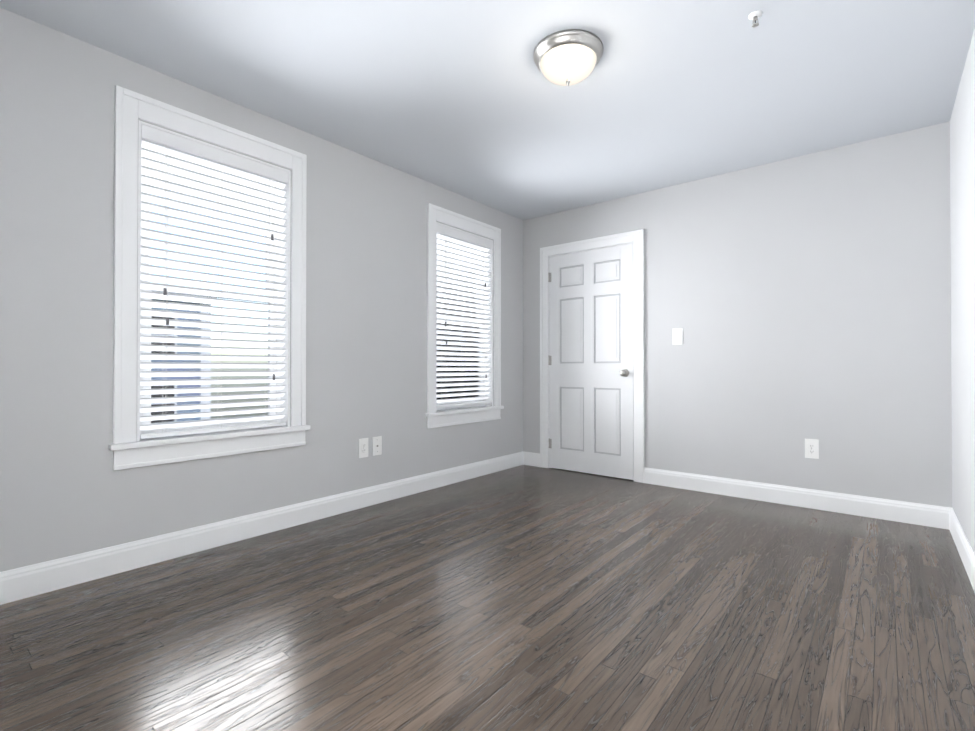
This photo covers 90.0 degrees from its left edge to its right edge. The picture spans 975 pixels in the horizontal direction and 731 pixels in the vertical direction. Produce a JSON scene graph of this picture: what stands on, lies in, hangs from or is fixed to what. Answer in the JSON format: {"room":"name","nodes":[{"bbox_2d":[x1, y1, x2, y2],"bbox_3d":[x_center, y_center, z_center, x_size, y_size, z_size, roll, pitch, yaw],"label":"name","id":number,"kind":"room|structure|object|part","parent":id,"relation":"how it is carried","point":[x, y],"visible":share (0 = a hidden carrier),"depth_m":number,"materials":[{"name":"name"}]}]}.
{"room":"empty bedroom","nodes":[
{"label":"empty bedroom","id":0,"kind":"room"},
{"bbox_2d":[0,8,522,571],"bbox_3d":[-1.122,-0.236,3.208,0.160,2.450,4.810,0,0,39],"label":"wall","id":1,"kind":"structure","parent":0,"point":[66,488],"depth_m":2.41,"materials":[{"name":"grey paint"}]},
{"bbox_2d":[108,425,309,450],"bbox_3d":[-1.467,0.390,2.682,0.120,0.028,1.011,0,0,39],"label":"window sill","id":2,"kind":"structure","parent":1,"relation":"attached to","point":[160,441],"depth_m":2.57,"materials":[{"name":"white wood"}]},
{"bbox_2d":[113,85,306,469],"bbox_3d":[-1.504,-0.407,2.717,0.170,1.811,0.975,0,0,39],"label":"window","id":3,"kind":"structure","parent":1,"relation":"in","point":[132,108],"depth_m":2.50,"materials":[{"name":"white wood"}]},
{"bbox_3d":[-1.542,-0.401,2.748,0.072,1.551,0.759,0,0,39],"label":"window sash","id":4,"kind":"part","parent":3,"relation":"part of","materials":[{"name":"white plastic"}]},
{"bbox_2d":[140,124,287,438],"bbox_3d":[-1.475,-0.405,2.693,0.062,1.543,0.757,0,0,39],"label":"window blind","id":5,"kind":"object","parent":3,"relation":"attached to","point":[169,174],"visible":0.85,"depth_m":2.65,"materials":[{"name":"plastic"}]},
{"bbox_2d":[0,451,523,604],"bbox_3d":[-1.055,0.924,3.145,0.014,0.130,4.490,0,0,39],"label":"baseboard","id":6,"kind":"structure","parent":1,"relation":"attached to","point":[20,583],"depth_m":2.60,"materials":[{"name":"white wood"}]},
{"bbox_2d":[358,438,367,457],"bbox_3d":[-0.862,0.580,3.390,0.007,0.132,0.080,0,0,39],"label":"electrical outlet","id":7,"kind":"object","parent":1,"relation":"attached to","point":[363,448],"visible":1,"depth_m":3.38,"materials":[{"name":"plastic"}]},
{"bbox_2d":[372,436,381,455],"bbox_3d":[-0.785,0.581,3.478,0.015,0.132,0.080,0,0,39],"label":"electrical outlet","id":8,"kind":"object","parent":1,"relation":"attached to","point":[376,445],"visible":1,"depth_m":3.47,"materials":[{"name":"plastic"}]},
{"bbox_2d":[427,203,500,428],"bbox_3d":[-0.235,-0.385,4.275,0.170,1.788,0.938,0,0,39],"label":"window","id":9,"kind":"structure","parent":1,"relation":"in","point":[435,213],"depth_m":4.25,"materials":[{"name":"white wood"}]},
{"bbox_3d":[-0.273,-0.379,4.306,0.072,1.528,0.722,0,0,39],"label":"window sash","id":10,"kind":"part","parent":9,"relation":"part of","materials":[{"name":"white plastic"}]},
{"bbox_2d":[437,224,491,407],"bbox_3d":[-0.205,-0.394,4.251,0.062,1.499,0.720,0,0,39],"label":"window blind","id":11,"kind":"object","parent":9,"relation":"attached to","point":[455,253],"visible":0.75,"depth_m":4.24,"materials":[{"name":"plastic"}]},
{"bbox_2d":[425,406,503,416],"bbox_3d":[-0.198,0.400,4.240,0.120,0.028,0.974,0,0,39],"label":"window sill","id":12,"kind":"structure","parent":1,"relation":"attached to","point":[461,410],"depth_m":4.18,"materials":[{"name":"white wood"}]},
{"bbox_2d":[0,465,974,730],"bbox_3d":[0.151,1.012,2.162,3.445,0.060,4.810,0,0,39],"label":"floor","id":13,"kind":"structure","parent":0,"point":[524,597],"depth_m":1.84,"materials":[{"name":"brown wood"}]},
{"bbox_2d":[0,0,974,219],"bbox_3d":[0.151,-1.518,2.179,3.445,0.100,4.810,0,0,39],"label":"ceiling","id":14,"kind":"structure","parent":0,"point":[467,99],"depth_m":2.48,"materials":[{"name":"paint"}]},
{"bbox_2d":[533,29,602,86],"bbox_3d":[0.379,-1.388,2.295,0.324,0.159,0.324,0,0,39],"label":"light fixture","id":15,"kind":"object","parent":14,"relation":"attached to","point":[588,39],"depth_m":2.21,"materials":[{"name":"white glass"}]},
{"bbox_3d":[0.379,-1.383,2.295,0.262,0.088,0.262,0,0,39],"label":"light fixture shade","id":16,"kind":"part","parent":15,"relation":"part of","materials":[{"name":"white glass"}]},
{"bbox_2d":[748,10,762,27],"bbox_3d":[1.126,-1.446,2.049,0.054,0.044,0.054,0,0,39],"label":"sprinkler","id":17,"kind":"object","parent":14,"relation":"attached to","point":[754,16],"visible":1,"depth_m":2.04,"materials":[{"name":"silver metal"}]},
{"bbox_2d":[523,121,951,507],"bbox_3d":[1.620,-0.231,3.973,3.125,2.450,0.160,0,0,39],"label":"wall","id":18,"kind":"structure","parent":0,"point":[799,300],"depth_m":3.41,"materials":[{"name":"grey paint"}]},
{"bbox_2d":[523,451,539,466],"bbox_3d":[0.435,0.935,4.817,0.212,0.130,0.014,0,0,39],"label":"baseboard","id":19,"kind":"structure","parent":18,"relation":"attached to","point":[531,459],"depth_m":4.81,"materials":[{"name":"white wood"}]},
{"bbox_2d":[548,243,633,479],"bbox_3d":[0.907,-0.026,4.424,0.843,2.030,0.108,0,0,39],"label":"door","id":20,"kind":"structure","parent":18,"relation":"in","point":[591,370],"depth_m":4.41,"materials":[{"name":"white wood"}]},
{"bbox_2d":[540,229,643,482],"bbox_3d":[0.967,-0.070,4.491,1.032,2.136,0.179,0,0,39],"label":"door frame","id":21,"kind":"structure","parent":18,"relation":"attached to","point":[636,237],"depth_m":4.26,"materials":[{"name":"white wood"}]},
{"bbox_2d":[672,328,682,344],"bbox_3d":[1.531,-0.226,3.931,0.080,0.132,0.016,0,0,39],"label":"switch plate","id":22,"kind":"object","parent":18,"relation":"attached to","point":[677,336],"visible":1,"depth_m":3.93,"materials":[{"name":"plastic"}]},
{"bbox_2d":[644,467,950,529],"bbox_3d":[2.047,0.926,3.505,1.881,0.130,0.014,0,0,39],"label":"baseboard","id":23,"kind":"structure","parent":18,"relation":"attached to","point":[906,512],"depth_m":3.36,"materials":[{"name":"white wood"}]},
{"bbox_2d":[805,439,818,458],"bbox_3d":[2.234,0.580,3.359,0.080,0.132,0.007,0,0,39],"label":"electrical outlet","id":24,"kind":"object","parent":18,"relation":"attached to","point":[811,448],"visible":1,"depth_m":3.35,"materials":[{"name":"plastic"}]},
{"bbox_2d":[950,28,974,553],"bbox_3d":[1.425,-0.250,1.133,0.160,2.450,4.810,0,0,39],"label":"wall","id":25,"kind":"structure","parent":0,"point":[962,174],"depth_m":2.45,"materials":[{"name":"grey paint"}]},
{"bbox_2d":[949,508,974,591],"bbox_3d":[2.269,0.918,2.300,0.014,0.130,1.602,0,0,39],"label":"baseboard","id":26,"kind":"structure","parent":25,"relation":"attached to","point":[964,549],"depth_m":2.42,"materials":[{"name":"white wood"}]},
{"label":"outside","id":27,"kind":"structure","parent":0,"visible":0},
{"bbox_2d":[146,291,213,438],"bbox_3d":[-30.376,3.369,11.481,12.600,13.350,40.100,0,0,39],"label":"building","id":28,"kind":"structure","parent":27,"point":[178,386],"depth_m":22.17,"materials":[{"name":"white"}]}
]}

